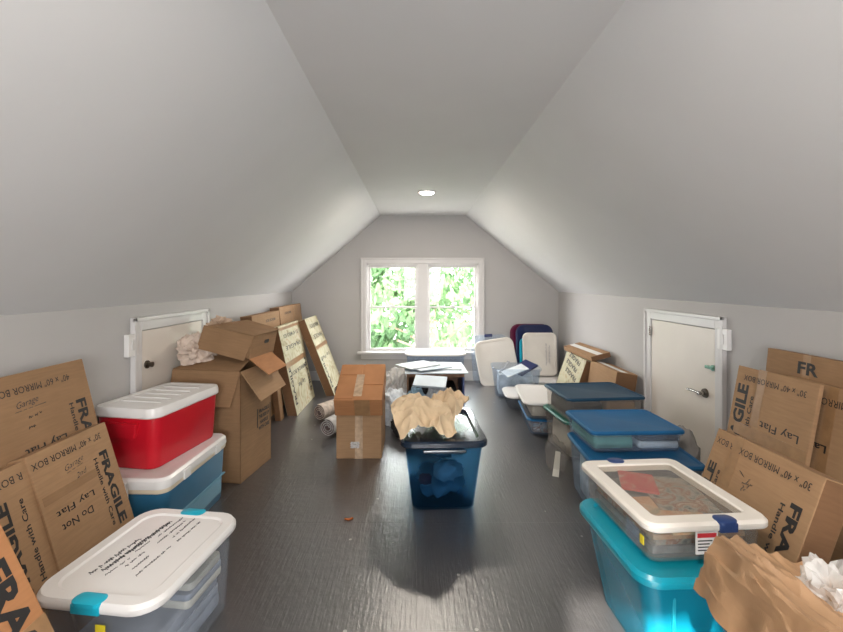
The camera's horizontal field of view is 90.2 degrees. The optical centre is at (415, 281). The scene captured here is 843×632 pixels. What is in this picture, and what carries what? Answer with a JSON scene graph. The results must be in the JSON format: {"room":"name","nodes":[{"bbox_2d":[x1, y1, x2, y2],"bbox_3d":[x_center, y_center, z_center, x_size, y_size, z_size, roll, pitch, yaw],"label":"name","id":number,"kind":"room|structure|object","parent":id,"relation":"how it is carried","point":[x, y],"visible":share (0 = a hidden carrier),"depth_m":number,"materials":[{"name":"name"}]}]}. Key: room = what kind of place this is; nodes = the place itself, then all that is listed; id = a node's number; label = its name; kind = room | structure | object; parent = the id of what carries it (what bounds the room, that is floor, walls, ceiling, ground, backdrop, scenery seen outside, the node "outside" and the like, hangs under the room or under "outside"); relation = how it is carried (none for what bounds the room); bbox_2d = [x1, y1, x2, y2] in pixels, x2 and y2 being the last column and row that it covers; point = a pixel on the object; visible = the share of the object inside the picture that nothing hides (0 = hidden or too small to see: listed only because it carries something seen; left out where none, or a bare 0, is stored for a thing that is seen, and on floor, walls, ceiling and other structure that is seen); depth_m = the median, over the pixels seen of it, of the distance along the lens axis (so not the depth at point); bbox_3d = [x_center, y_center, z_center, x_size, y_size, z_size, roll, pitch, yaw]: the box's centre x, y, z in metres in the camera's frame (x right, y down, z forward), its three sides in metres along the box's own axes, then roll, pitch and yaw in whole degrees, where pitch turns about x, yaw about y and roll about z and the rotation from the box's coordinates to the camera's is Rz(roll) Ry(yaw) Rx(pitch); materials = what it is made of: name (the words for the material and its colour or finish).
{"room":"attic storage room","nodes":[
{"label":"attic storage room","id":0,"kind":"room"},
{"bbox_2d":[0,292,291,423],"bbox_3d":[-1.821,0.772,2.178,0.120,1.255,7.555,0,0,0],"label":"wall","id":1,"kind":"structure","parent":0,"point":[95,336],"depth_m":2.30,"materials":[{"name":"paint"}]},
{"bbox_2d":[124,334,135,357],"bbox_3d":[-1.744,0.390,2.575,0.035,0.136,0.090,0,0,0],"label":"switch plate","id":2,"kind":"object","parent":1,"relation":"attached to","point":[129,339],"visible":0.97,"depth_m":2.54,"materials":[{"name":"white plastic"}]},
{"bbox_2d":[130,309,209,393],"bbox_3d":[-1.736,0.813,3.054,0.050,1.174,0.936,0,0,0],"label":"door","id":3,"kind":"structure","parent":1,"relation":"in","point":[155,358],"depth_m":2.85,"materials":[{"name":"paint"}]},
{"bbox_2d":[0,0,379,315],"bbox_3d":[-1.171,-0.443,2.178,1.336,1.175,7.555,0,0,0],"label":"ceiling","id":4,"kind":"structure","parent":0,"point":[152,151],"depth_m":1.67,"materials":[{"name":"paint"}]},
{"bbox_2d":[197,381,624,631],"bbox_3d":[0.131,1.450,2.178,4.024,0.100,7.795,0,0,0],"label":"floor","id":5,"kind":"structure","parent":0,"point":[512,550],"depth_m":2.26,"materials":[{"name":"grey paint"}]},
{"bbox_2d":[0,524,53,631],"bbox_3d":[-0.998,1.028,0.800,0.439,0.804,0.701,0,0,0],"label":"box","id":6,"kind":"object","parent":5,"relation":"on","point":[20,609],"visible":1,"depth_m":1.12,"materials":[{"name":"orange cardboard"}]},
{"bbox_2d":[0,359,97,468],"bbox_3d":[-1.547,0.897,1.321,0.321,1.038,1.483,0,0,0],"label":"box","id":7,"kind":"object","parent":5,"relation":"on","point":[41,407],"visible":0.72,"depth_m":1.80,"materials":[{"name":"cardboard"}]},
{"bbox_2d":[0,422,133,631],"bbox_3d":[-1.412,1.046,1.705,0.296,0.750,0.610,0,0,0],"label":"box","id":8,"kind":"object","parent":5,"relation":"on","point":[60,499],"visible":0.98,"depth_m":1.67,"materials":[{"name":"cardboard"}]},
{"bbox_2d":[36,508,235,631],"bbox_3d":[-1.030,1.215,1.625,0.460,0.370,0.571,0,0,7],"label":"lid","id":9,"kind":"object","parent":5,"relation":"on","point":[134,571],"visible":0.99,"depth_m":1.53,"materials":[{"name":"white plastic"}]},
{"bbox_2d":[79,550,220,631],"bbox_3d":[-1.025,1.272,1.624,0.336,0.219,0.426,0,0,7],"label":"storage bin","id":10,"kind":"object","parent":9,"relation":"in","point":[193,603],"visible":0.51,"depth_m":1.60,"materials":[{"name":"clear plastic"}]},
{"bbox_2d":[119,433,225,517],"bbox_3d":[-1.453,1.198,2.435,0.435,0.404,0.689,0,0,2],"label":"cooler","id":11,"kind":"object","parent":5,"relation":"on","point":[192,479],"visible":0.42,"depth_m":2.28,"materials":[{"name":"blue plastic"}]},
{"bbox_2d":[95,382,218,468],"bbox_3d":[-1.509,0.831,2.494,0.397,0.331,0.589,0,0,9],"label":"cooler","id":12,"kind":"object","parent":11,"relation":"on","point":[149,428],"visible":0.96,"depth_m":2.29,"materials":[{"name":"red plastic"}]},
{"bbox_2d":[171,354,285,483],"bbox_3d":[-1.374,0.971,3.127,0.657,0.857,0.487,0,0,8],"label":"cardboard box","id":13,"kind":"object","parent":5,"relation":"on","point":[243,398],"visible":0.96,"depth_m":2.96,"materials":[{"name":"brown cardboard"}]},
{"bbox_2d":[176,331,215,365],"bbox_3d":[-1.598,0.482,3.080,0.294,0.236,0.262,0,0,0],"label":"paper","id":14,"kind":"object","parent":13,"relation":"on","point":[189,353],"visible":0.7,"depth_m":3.00,"materials":[{"name":"beige paper"}]},
{"bbox_2d":[198,320,285,374],"bbox_3d":[-1.281,0.485,3.159,0.516,0.359,0.408,0,0,8],"label":"cardboard box","id":15,"kind":"object","parent":13,"relation":"on","point":[253,341],"visible":1,"depth_m":3.00,"materials":[{"name":"brown cardboard"}]},
{"bbox_2d":[206,315,232,325],"bbox_3d":[-1.565,0.337,3.360,0.218,0.146,0.164,0,0,0],"label":"paper","id":16,"kind":"object","parent":15,"relation":"on","point":[219,319],"visible":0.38,"depth_m":3.32,"materials":[{"name":"beige paper"}]},
{"bbox_2d":[240,311,284,415],"bbox_3d":[-1.595,0.870,4.429,0.189,1.075,0.802,0,0,0],"label":"box","id":17,"kind":"object","parent":5,"relation":"on","point":[270,318],"visible":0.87,"depth_m":4.42,"materials":[{"name":"cardboard"}]},
{"bbox_2d":[272,370,283,420],"bbox_3d":[-1.418,1.131,4.269,0.126,0.552,0.102,0,0,0],"label":"box","id":18,"kind":"object","parent":5,"relation":"on","point":[276,396],"visible":0.56,"depth_m":4.22,"materials":[{"name":"cardboard"}]},
{"bbox_2d":[270,303,305,353],"bbox_3d":[-1.604,0.857,5.379,0.230,1.110,0.902,0,0,0],"label":"box","id":19,"kind":"object","parent":5,"relation":"on","point":[292,312],"visible":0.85,"depth_m":5.32,"materials":[{"name":"cardboard"}]},
{"bbox_2d":[273,320,314,415],"bbox_3d":[-1.390,0.948,4.754,0.309,0.950,0.752,0,0,0],"label":"box","id":20,"kind":"object","parent":5,"relation":"on","point":[298,391],"visible":0.99,"depth_m":4.59,"materials":[{"name":"cardboard"}]},
{"bbox_2d":[298,315,339,395],"bbox_3d":[-1.227,0.947,5.454,0.462,0.977,0.622,0,0,0],"label":"box","id":21,"kind":"object","parent":5,"relation":"on","point":[310,328],"visible":0.94,"depth_m":5.21,"materials":[{"name":"cardboard"}]},
{"bbox_2d":[314,399,334,419],"bbox_3d":[-0.802,1.311,4.477,0.149,0.147,0.620,0,0,33],"label":"rolled rug","id":22,"kind":"object","parent":5,"relation":"on","point":[323,410],"visible":0.37,"depth_m":4.24,"materials":[{"name":"beige carpet"}]},
{"bbox_2d":[321,414,335,435],"bbox_3d":[-0.710,1.311,3.970,0.149,0.147,0.420,0,0,24],"label":"rolled rug","id":23,"kind":"object","parent":5,"relation":"on","point":[328,427],"visible":0.38,"depth_m":3.79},
{"bbox_2d":[336,396,384,458],"bbox_3d":[-0.452,1.135,3.527,0.356,0.530,0.430,0,0,0],"label":"cardboard box","id":24,"kind":"object","parent":5,"relation":"on","point":[357,437],"visible":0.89,"depth_m":3.32,"materials":[{"name":"brown cardboard"}]},
{"bbox_2d":[333,364,385,415],"bbox_3d":[-0.447,0.879,3.446,0.372,0.340,0.464,0,0,0],"label":"cardboard box","id":25,"kind":"object","parent":24,"relation":"on","point":[360,390],"visible":1,"depth_m":3.31,"materials":[{"name":"brown cardboard"}]},
{"bbox_2d":[390,419,399,437],"bbox_3d":[-0.115,1.286,3.847,0.238,0.227,0.263,0,0,0],"label":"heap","id":26,"kind":"object","parent":5,"relation":"on","point":[393,427],"visible":0.13,"depth_m":3.77,"materials":[{"name":"black plastic"}]},
{"bbox_2d":[385,387,405,426],"bbox_3d":[-0.215,1.223,4.150,0.334,0.354,0.372,0,0,0],"label":"heap","id":27,"kind":"object","parent":5,"relation":"on","point":[392,394],"visible":0.36,"depth_m":4.06,"materials":[{"name":"white plastic"}]},
{"bbox_2d":[406,386,425,395],"bbox_3d":[-0.006,1.204,4.021,0.261,0.392,0.307,0,0,0],"label":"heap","id":28,"kind":"object","parent":5,"relation":"on","point":[415,389],"visible":0.16,"depth_m":4.00,"materials":[{"name":"blue fabric"}]},
{"bbox_2d":[405,348,465,355],"bbox_3d":[0.250,1.153,5.450,0.780,0.495,0.500,0,0,0],"label":"storage tote","id":29,"kind":"object","parent":5,"relation":"on","point":[415,351],"visible":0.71,"depth_m":5.40,"materials":[{"name":"white plastic"}]},
{"bbox_2d":[407,374,464,406],"bbox_3d":[0.205,1.180,4.620,0.600,0.440,0.500,0,0,0],"label":"wooden crate","id":30,"kind":"object","parent":5,"relation":"on","point":[459,379],"visible":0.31,"depth_m":4.37,"materials":[{"name":"brown wood"}]},
{"bbox_2d":[412,381,456,393],"bbox_3d":[0.200,1.251,4.600,0.488,0.253,0.408,0,0,0],"label":"folded clothing","id":31,"kind":"object","parent":30,"relation":"on","point":[449,384],"visible":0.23,"depth_m":4.49,"materials":[{"name":"black fabric"}]},
{"bbox_2d":[405,364,467,373],"bbox_3d":[0.210,0.953,4.600,0.660,0.010,0.500,0,0,-1],"label":"board","id":32,"kind":"object","parent":30,"relation":"on","point":[407,371],"visible":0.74,"depth_m":4.43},
{"bbox_2d":[436,362,461,369],"bbox_3d":[0.260,0.940,4.700,0.500,0.010,0.380,0,0,6],"label":"board","id":33,"kind":"object","parent":32,"relation":"on","point":[456,365],"visible":0.54,"depth_m":4.68,"materials":[{"name":"white paper"}]},
{"bbox_2d":[414,361,452,371],"bbox_3d":[0.130,0.927,4.600,0.420,0.010,0.340,0,0,-32],"label":"board","id":34,"kind":"object","parent":33,"relation":"on","point":[441,366],"visible":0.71,"depth_m":4.51,"materials":[{"name":"white paper"}]},
{"bbox_2d":[395,360,439,369],"bbox_3d":[0.020,0.914,4.620,0.400,0.010,0.300,0,0,-38],"label":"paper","id":35,"kind":"object","parent":34,"relation":"on","point":[416,364],"visible":1,"depth_m":4.61,"materials":[{"name":"white paper"}]},
{"bbox_2d":[426,388,446,397],"bbox_3d":[0.220,1.191,4.102,0.290,0.418,0.276,0,0,0],"label":"heap","id":36,"kind":"object","parent":5,"relation":"on","point":[431,391],"visible":0.12,"depth_m":4.06,"materials":[{"name":"grey fabric"}]},
{"bbox_2d":[413,375,446,388],"bbox_3d":[0.140,0.985,4.138,0.322,0.082,0.217,0,0,8],"label":"paper pad","id":37,"kind":"object","parent":36,"relation":"on","point":[426,381],"visible":1,"depth_m":4.12,"materials":[{"name":"white paper"}]},
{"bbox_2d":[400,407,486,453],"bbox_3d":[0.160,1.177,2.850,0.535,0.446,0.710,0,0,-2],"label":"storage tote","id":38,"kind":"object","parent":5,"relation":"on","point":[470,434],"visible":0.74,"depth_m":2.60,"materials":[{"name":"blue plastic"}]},
{"bbox_2d":[390,392,456,438],"bbox_3d":[0.030,0.840,2.732,0.389,0.192,0.566,0,0,-5],"label":"paper","id":39,"kind":"object","parent":38,"relation":"on","point":[409,411],"visible":1,"depth_m":2.62,"materials":[{"name":"beige paper"}]},
{"bbox_2d":[418,473,431,484],"bbox_3d":[0.059,1.236,2.642,0.081,0.067,0.065,0,0,28],"label":"folded clothing","id":40,"kind":"object","parent":38,"relation":"in","point":[425,478],"visible":1,"depth_m":2.62,"materials":[{"name":"red fabric"}]},
{"bbox_2d":[418,449,451,457],"bbox_3d":[0.145,1.131,2.984,0.301,0.138,0.342,0,0,20],"label":"folded clothing","id":41,"kind":"object","parent":38,"relation":"in","point":[436,455],"visible":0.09,"depth_m":2.84,"materials":[{"name":"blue fabric"}]},
{"bbox_2d":[415,461,464,497],"bbox_3d":[0.158,1.313,2.834,0.344,0.134,0.399,0,0,34],"label":"folded clothing","id":42,"kind":"object","parent":38,"relation":"in","point":[439,488],"visible":0.55,"depth_m":2.72,"materials":[{"name":"blue fabric"}]},
{"bbox_2d":[433,458,463,481],"bbox_3d":[0.209,1.188,2.670,0.200,0.124,0.146,0,0,0],"label":"folded clothing","id":43,"kind":"object","parent":38,"relation":"in","point":[444,470],"visible":1,"depth_m":2.63,"materials":[{"name":"blue fabric"}]},
{"bbox_2d":[431,387,468,421],"bbox_3d":[0.182,0.843,2.902,0.308,0.208,0.381,0,0,21],"label":"paper","id":44,"kind":"object","parent":38,"relation":"on","point":[455,400],"visible":0.56,"depth_m":2.88,"materials":[{"name":"brown paper"}]},
{"bbox_2d":[474,337,516,385],"bbox_3d":[1.098,1.091,5.706,0.600,0.660,0.130,0,0,0],"label":"lid","id":45,"kind":"object","parent":5,"relation":"on","point":[491,355],"visible":0.78,"depth_m":5.71,"materials":[{"name":"beige plastic"}]},
{"bbox_2d":[502,387,520,398],"bbox_3d":[1.235,1.320,4.730,0.500,0.160,0.460,0,0,4],"label":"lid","id":46,"kind":"object","parent":5,"relation":"on","point":[509,392],"visible":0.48,"depth_m":4.70,"materials":[{"name":"white plastic"}]},
{"bbox_2d":[518,400,553,421],"bbox_3d":[1.255,1.323,4.100,0.430,0.155,0.660,0,0,6],"label":"storage tote","id":47,"kind":"object","parent":5,"relation":"on","point":[523,406],"visible":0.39,"depth_m":3.88,"materials":[{"name":"blue plastic"}]},
{"bbox_2d":[515,384,551,405],"bbox_3d":[1.245,1.167,4.100,0.480,0.155,0.700,0,0,6],"label":"storage tote","id":48,"kind":"object","parent":47,"relation":"on","point":[530,394],"visible":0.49,"depth_m":4.07,"materials":[{"name":"grey plastic"}]},
{"bbox_2d":[526,404,552,415],"bbox_3d":[1.250,1.168,4.090,0.338,0.114,0.548,0,0,6],"label":"stack","id":49,"kind":"object","parent":47,"relation":"in","point":[535,410],"visible":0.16,"depth_m":3.83,"materials":[{"name":"beige fabric"}]},
{"bbox_2d":[527,420,552,432],"bbox_3d":[1.255,1.328,4.090,0.328,0.104,0.528,0,0,6],"label":"paper stack","id":50,"kind":"object","parent":47,"relation":"in","point":[542,427],"visible":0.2,"depth_m":3.84,"materials":[{"name":"white paper"}]},
{"bbox_2d":[533,374,558,383],"bbox_3d":[1.670,1.335,5.560,0.560,0.130,0.560,0,0,0],"label":"storage tote","id":51,"kind":"object","parent":5,"relation":"on","point":[536,379],"visible":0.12,"depth_m":5.47,"materials":[{"name":"grey plastic"}]},
{"bbox_2d":[510,324,523,353],"bbox_3d":[1.600,0.927,5.880,0.560,0.664,0.070,0,0,0],"label":"lid","id":52,"kind":"object","parent":51,"relation":"on","point":[513,329],"visible":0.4,"depth_m":5.88,"materials":[{"name":"pink plastic"}]},
{"bbox_2d":[519,339,522,361],"bbox_3d":[1.620,1.013,5.730,0.410,0.500,0.058,0,0,0],"label":"lid","id":53,"kind":"object","parent":51,"relation":"on","point":[520,342],"visible":0.1,"depth_m":5.72,"materials":[{"name":"teal plastic"}]},
{"bbox_2d":[515,324,552,363],"bbox_3d":[1.645,0.929,5.825,0.520,0.664,0.070,0,0,0],"label":"lid","id":54,"kind":"object","parent":51,"relation":"on","point":[521,330],"visible":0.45,"depth_m":5.83,"materials":[{"name":"blue plastic"}]},
{"bbox_2d":[522,333,556,375],"bbox_3d":[1.665,0.976,5.647,0.460,0.574,0.063,0,0,0],"label":"lid","id":55,"kind":"object","parent":51,"relation":"on","point":[540,349],"visible":0.93,"depth_m":5.64,"materials":[{"name":"beige plastic"}]},
{"bbox_2d":[543,404,571,424],"bbox_3d":[1.420,1.242,3.500,0.580,0.315,0.500,0,0,-5],"label":"storage tote","id":56,"kind":"object","parent":5,"relation":"on","point":[550,408],"visible":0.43,"depth_m":3.45,"materials":[{"name":"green plastic"}]},
{"bbox_2d":[553,417,580,456],"bbox_3d":[1.420,1.258,3.500,0.448,0.243,0.368,0,0,-5],"label":"folded clothing","id":57,"kind":"object","parent":56,"relation":"in","point":[560,430],"visible":0.35,"depth_m":3.42,"materials":[{"name":"beige fabric"}]},
{"bbox_2d":[544,382,644,401],"bbox_3d":[1.455,0.989,3.475,0.635,0.190,0.500,0,0,-5],"label":"lid","id":58,"kind":"object","parent":56,"relation":"on","point":[585,391],"visible":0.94,"depth_m":3.42,"materials":[{"name":"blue plastic"}]},
{"bbox_2d":[551,392,602,413],"bbox_3d":[1.320,1.001,3.475,0.268,0.126,0.408,0,0,-5],"label":"folded clothing","id":59,"kind":"object","parent":58,"relation":"in","point":[563,405],"visible":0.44,"depth_m":3.29,"materials":[{"name":"black fabric"}]},
{"bbox_2d":[600,400,634,409],"bbox_3d":[1.600,1.002,3.490,0.248,0.124,0.388,0,0,-5],"label":"folded clothing","id":60,"kind":"object","parent":58,"relation":"in","point":[621,404],"visible":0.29,"depth_m":3.30,"materials":[{"name":"brown fabric"}]},
{"bbox_2d":[556,352,590,382],"bbox_3d":[1.722,1.121,4.619,0.323,0.641,0.562,0,0,0],"label":"box","id":61,"kind":"object","parent":5,"relation":"on","point":[575,368],"visible":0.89,"depth_m":4.56,"materials":[{"name":"cardboard"}]},
{"bbox_2d":[588,361,637,401],"bbox_3d":[1.846,1.119,4.039,0.281,0.621,0.562,0,0,0],"label":"box","id":62,"kind":"object","parent":5,"relation":"on","point":[599,371],"visible":0.42,"depth_m":3.90,"materials":[{"name":"cardboard"}]},
{"bbox_2d":[564,342,610,361],"bbox_3d":[1.879,0.771,4.660,0.205,0.109,0.803,0,0,0],"label":"box","id":63,"kind":"object","parent":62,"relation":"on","point":[591,353],"visible":1,"depth_m":4.52,"materials":[{"name":"cardboard"}]},
{"bbox_2d":[567,432,704,470],"bbox_3d":[1.335,1.217,2.620,0.640,0.366,0.530,0,0,4],"label":"storage tote","id":64,"kind":"object","parent":5,"relation":"on","point":[589,453],"visible":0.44,"depth_m":2.54,"materials":[{"name":"blue plastic"}]},
{"bbox_2d":[565,409,684,435],"bbox_3d":[1.335,0.966,2.735,0.585,0.135,0.440,0,0,-2],"label":"storage tote","id":65,"kind":"object","parent":64,"relation":"on","point":[609,422],"visible":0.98,"depth_m":2.69,"materials":[{"name":"blue plastic"}]},
{"bbox_2d":[572,420,632,448],"bbox_3d":[1.200,0.970,2.735,0.248,0.087,0.368,0,0,-2],"label":"folded clothing","id":66,"kind":"object","parent":65,"relation":"in","point":[612,441],"visible":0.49,"depth_m":2.56,"materials":[{"name":"green fabric"}]},
{"bbox_2d":[632,437,677,448],"bbox_3d":[1.475,0.992,2.735,0.258,0.044,0.368,0,0,-2],"label":"paper stack","id":67,"kind":"object","parent":65,"relation":"in","point":[640,444],"visible":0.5,"depth_m":2.56,"materials":[{"name":"white paper"}]},
{"bbox_2d":[632,435,677,440],"bbox_3d":[1.475,0.945,2.735,0.258,0.048,0.368,0,0,-2],"label":"folded clothing","id":68,"kind":"object","parent":67,"relation":"on","point":[638,437],"visible":0.28,"depth_m":2.55,"materials":[{"name":"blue fabric"}]},
{"bbox_2d":[580,454,680,498],"bbox_3d":[1.335,1.243,2.620,0.508,0.274,0.388,0,0,4],"label":"folded towels","id":69,"kind":"object","parent":64,"relation":"in","point":[588,486],"visible":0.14,"depth_m":2.55,"materials":[{"name":"white fabric"}]},
{"bbox_2d":[580,498,747,631],"bbox_3d":[1.000,1.196,1.675,0.525,0.408,0.540,0,0,-3],"label":"storage tote","id":70,"kind":"object","parent":5,"relation":"on","point":[645,591],"visible":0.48,"depth_m":1.50,"materials":[{"name":"teal plastic"}]},
{"bbox_2d":[582,458,767,554],"bbox_3d":[1.012,0.913,1.725,0.465,0.156,0.546,0,0,-4],"label":"storage tote","id":71,"kind":"object","parent":70,"relation":"on","point":[706,527],"visible":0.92,"depth_m":1.55,"materials":[{"name":"grey plastic"}]},
{"bbox_2d":[595,489,746,553],"bbox_3d":[1.012,0.962,1.725,0.360,0.025,0.420,0,0,-4],"label":"book","id":72,"kind":"object","parent":71,"relation":"in","point":[688,547],"visible":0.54,"depth_m":1.54,"materials":[{"name":"grey paper"}]},
{"bbox_2d":[597,487,742,544],"bbox_3d":[1.012,0.939,1.725,0.340,0.019,0.400,0,0,-6],"label":"book","id":73,"kind":"object","parent":72,"relation":"on","point":[690,540],"visible":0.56,"depth_m":1.53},
{"bbox_2d":[596,484,744,539],"bbox_3d":[1.012,0.920,1.725,0.350,0.017,0.410,0,0,-4],"label":"book","id":74,"kind":"object","parent":73,"relation":"on","point":[664,536],"visible":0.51,"depth_m":1.52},
{"bbox_2d":[611,476,723,533],"bbox_3d":[1.012,0.902,1.725,0.340,0.017,0.390,0,0,-6],"label":"book","id":75,"kind":"object","parent":74,"relation":"on","point":[616,480],"visible":0.18,"depth_m":1.78,"materials":[{"name":"brown paper"}]},
{"bbox_2d":[632,496,719,535],"bbox_3d":[0.992,0.887,1.605,0.200,0.008,0.250,0,0,-4],"label":"magazine","id":76,"kind":"object","parent":75,"relation":"on","point":[646,502],"visible":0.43,"depth_m":1.61,"materials":[{"name":"paper"}]},
{"bbox_2d":[647,476,721,513],"bbox_3d":[1.072,0.878,1.745,0.220,0.008,0.275,0,0,8],"label":"magazine","id":77,"kind":"object","parent":75,"relation":"on","point":[676,494],"visible":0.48,"depth_m":1.70,"materials":[{"name":"beige paper"}]},
{"bbox_2d":[618,471,659,494],"bbox_3d":[0.962,0.870,1.825,0.140,0.008,0.175,0,0,20],"label":"magazine","id":78,"kind":"object","parent":77,"relation":"on","point":[631,481],"visible":0.9,"depth_m":1.81,"materials":[{"name":"paper"}]},
{"bbox_2d":[677,425,701,475],"bbox_3d":[1.780,1.179,2.801,0.204,0.442,0.253,0,0,0],"label":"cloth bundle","id":79,"kind":"object","parent":5,"relation":"on","point":[686,441],"visible":0.23,"depth_m":2.73,"materials":[{"name":"grey fabric"}]},
{"bbox_2d":[698,428,842,572],"bbox_3d":[1.342,1.058,1.714,0.361,0.757,0.522,0,0,0],"label":"box","id":80,"kind":"object","parent":5,"relation":"on","point":[802,505],"visible":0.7,"depth_m":1.57,"materials":[{"name":"cardboard"}]},
{"bbox_2d":[727,365,823,466],"bbox_3d":[1.744,0.934,2.133,0.192,0.938,0.484,0,0,0],"label":"box","id":81,"kind":"object","parent":5,"relation":"on","point":[778,412],"visible":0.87,"depth_m":2.08,"materials":[{"name":"cardboard"}]},
{"bbox_2d":[766,348,842,387],"bbox_3d":[1.917,0.885,1.645,0.163,1.041,1.350,0,0,0],"label":"box","id":82,"kind":"object","parent":5,"relation":"on","point":[828,371],"visible":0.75,"depth_m":2.09,"materials":[{"name":"cardboard"}]},
{"bbox_2d":[789,376,842,573],"bbox_3d":[1.826,0.941,1.740,0.206,0.932,0.780,0,0,0],"label":"box","id":83,"kind":"object","parent":5,"relation":"on","point":[827,453],"visible":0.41,"depth_m":1.87,"materials":[{"name":"cardboard"}]},
{"bbox_2d":[816,573,842,577],"bbox_3d":[1.480,1.171,1.240,0.420,0.457,0.260,0,0,4],"label":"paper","id":84,"kind":"object","parent":5,"relation":"on","point":[819,574],"visible":0.02,"depth_m":1.37,"materials":[{"name":"white paper"}]},
{"bbox_3d":[1.075,1.165,0.970,0.470,0.470,0.480,0,0,0],"label":"storage tote","id":85,"kind":"object","parent":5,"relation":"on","visible":0},
{"bbox_2d":[693,535,842,631],"bbox_3d":[1.027,0.829,0.987,0.459,0.230,0.513,0,0,4],"label":"paper","id":86,"kind":"object","parent":85,"relation":"in","point":[745,587],"visible":1,"depth_m":1.07,"materials":[{"name":"brown paper"}]},
{"bbox_3d":[1.230,1.222,5.200,0.588,0.357,0.448,0,0,6],"label":"storage tote","id":87,"kind":"object","parent":5,"relation":"on","visible":0},
{"bbox_2d":[497,361,532,393],"bbox_3d":[1.220,1.186,5.220,0.400,0.368,0.280,0,0,6],"label":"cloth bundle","id":88,"kind":"object","parent":87,"relation":"in","point":[502,380],"depth_m":5.09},
{"bbox_2d":[501,364,528,377],"bbox_3d":[1.199,1.079,5.098,0.299,0.123,0.158,0,0,-18],"label":"folder","id":89,"kind":"object","parent":87,"relation":"on","point":[517,369],"visible":1,"depth_m":5.08,"materials":[{"name":"white paper"}]},
{"bbox_2d":[513,359,537,375],"bbox_3d":[1.327,1.061,5.177,0.257,0.152,0.240,0,0,-20],"label":"book","id":90,"kind":"object","parent":87,"relation":"in","point":[528,364],"visible":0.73,"depth_m":5.14,"materials":[{"name":"blue paper"}]},
{"bbox_3d":[1.042,1.268,3.117,0.161,0.264,0.217,0,0,0],"label":"plastic bag","id":91,"kind":"object","parent":5,"relation":"on","visible":0},
{"bbox_2d":[552,451,560,476],"bbox_3d":[1.021,1.324,3.052,0.045,0.150,0.096,0,0,27],"label":"paper strip","id":92,"kind":"object","parent":91,"relation":"in","point":[556,466],"visible":1,"depth_m":3.04,"materials":[{"name":"beige paper"}]},
{"bbox_2d":[292,215,558,370],"bbox_3d":[0.131,0.131,6.015,4.024,2.539,0.120,0,0,0],"label":"wall","id":93,"kind":"structure","parent":0,"point":[514,293],"depth_m":5.95,"materials":[{"name":"paint"}]},
{"bbox_2d":[357,258,484,358],"bbox_3d":[0.092,0.381,5.970,1.840,1.434,0.170,0,0,0],"label":"window","id":94,"kind":"structure","parent":93,"relation":"in","point":[422,266],"depth_m":5.94,"materials":[{"name":"paint"}]},
{"bbox_2d":[309,371,557,380],"bbox_3d":[0.131,1.335,5.947,3.784,0.130,0.016,0,0,0],"label":"baseboard","id":95,"kind":"structure","parent":93,"relation":"attached to","point":[390,375],"depth_m":5.94,"materials":[{"name":"paint"}]},
{"bbox_2d":[265,0,625,214],"bbox_3d":[0.099,-0.999,2.178,1.303,0.120,7.555,0,0,0],"label":"ceiling","id":96,"kind":"structure","parent":0,"point":[435,95],"depth_m":1.92,"materials":[{"name":"paint"}]},
{"bbox_2d":[417,190,435,194],"bbox_3d":[0.112,-0.927,4.400,0.196,0.024,0.196,0,0,0],"label":"recessed light","id":97,"kind":"object","parent":96,"relation":"in","point":[423,192],"visible":1,"depth_m":4.35,"materials":[{"name":"white plastic"}]},
{"bbox_2d":[466,0,842,311],"bbox_3d":[1.399,-0.443,2.178,1.399,1.177,7.555,0,0,0],"label":"ceiling","id":98,"kind":"structure","parent":0,"point":[694,151],"depth_m":1.85,"materials":[{"name":"paint"}]},
{"bbox_2d":[559,292,842,427],"bbox_3d":[2.083,0.772,2.178,0.120,1.255,7.555,0,0,0],"label":"wall","id":99,"kind":"structure","parent":0,"point":[614,325],"depth_m":2.92,"materials":[{"name":"paint"}]},
{"bbox_2d":[644,308,726,474],"bbox_3d":[1.990,0.816,3.205,0.067,1.168,0.946,0,0,0],"label":"door","id":100,"kind":"structure","parent":99,"relation":"in","point":[685,371],"depth_m":3.10,"materials":[{"name":"paint"}]},
{"bbox_2d":[717,328,731,350],"bbox_3d":[2.006,0.375,2.735,0.035,0.136,0.090,0,0,0],"label":"switch plate","id":101,"kind":"object","parent":99,"relation":"attached to","point":[725,338],"visible":0.93,"depth_m":2.70,"materials":[{"name":"white plastic"}]},
{"label":"outside","id":102,"kind":"structure","parent":0,"visible":0},
{"bbox_2d":[395,328,473,347],"bbox_3d":[0.000,4.500,23.277,60.000,0.200,33.445,0,0,0],"label":"ground","id":103,"kind":"structure","parent":102,"point":[470,343],"depth_m":30.34,"materials":[{"name":"white"}]},
{"bbox_2d":[371,268,473,347],"bbox_3d":[0.332,1.748,9.793,5.477,5.310,4.412,0,0,-2],"label":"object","id":104,"kind":"object","parent":103,"relation":"on","point":[448,336],"visible":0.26,"depth_m":9.41,"materials":[{"name":"green plant"}]},
{"bbox_2d":[371,268,473,347],"bbox_3d":[-1.019,0.724,10.935,6.303,7.357,4.377,0,0,-4],"label":"leafy tree","id":105,"kind":"object","parent":103,"relation":"on","point":[378,341],"visible":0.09,"depth_m":9.80,"materials":[{"name":"green plant"}]},
{"bbox_2d":[392,268,473,347],"bbox_3d":[2.178,0.389,11.924,6.000,8.025,5.268,0,0,0],"label":"leafy tree","id":106,"kind":"object","parent":103,"relation":"on","point":[461,272],"visible":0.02,"depth_m":10.67,"materials":[{"name":"green plant"}]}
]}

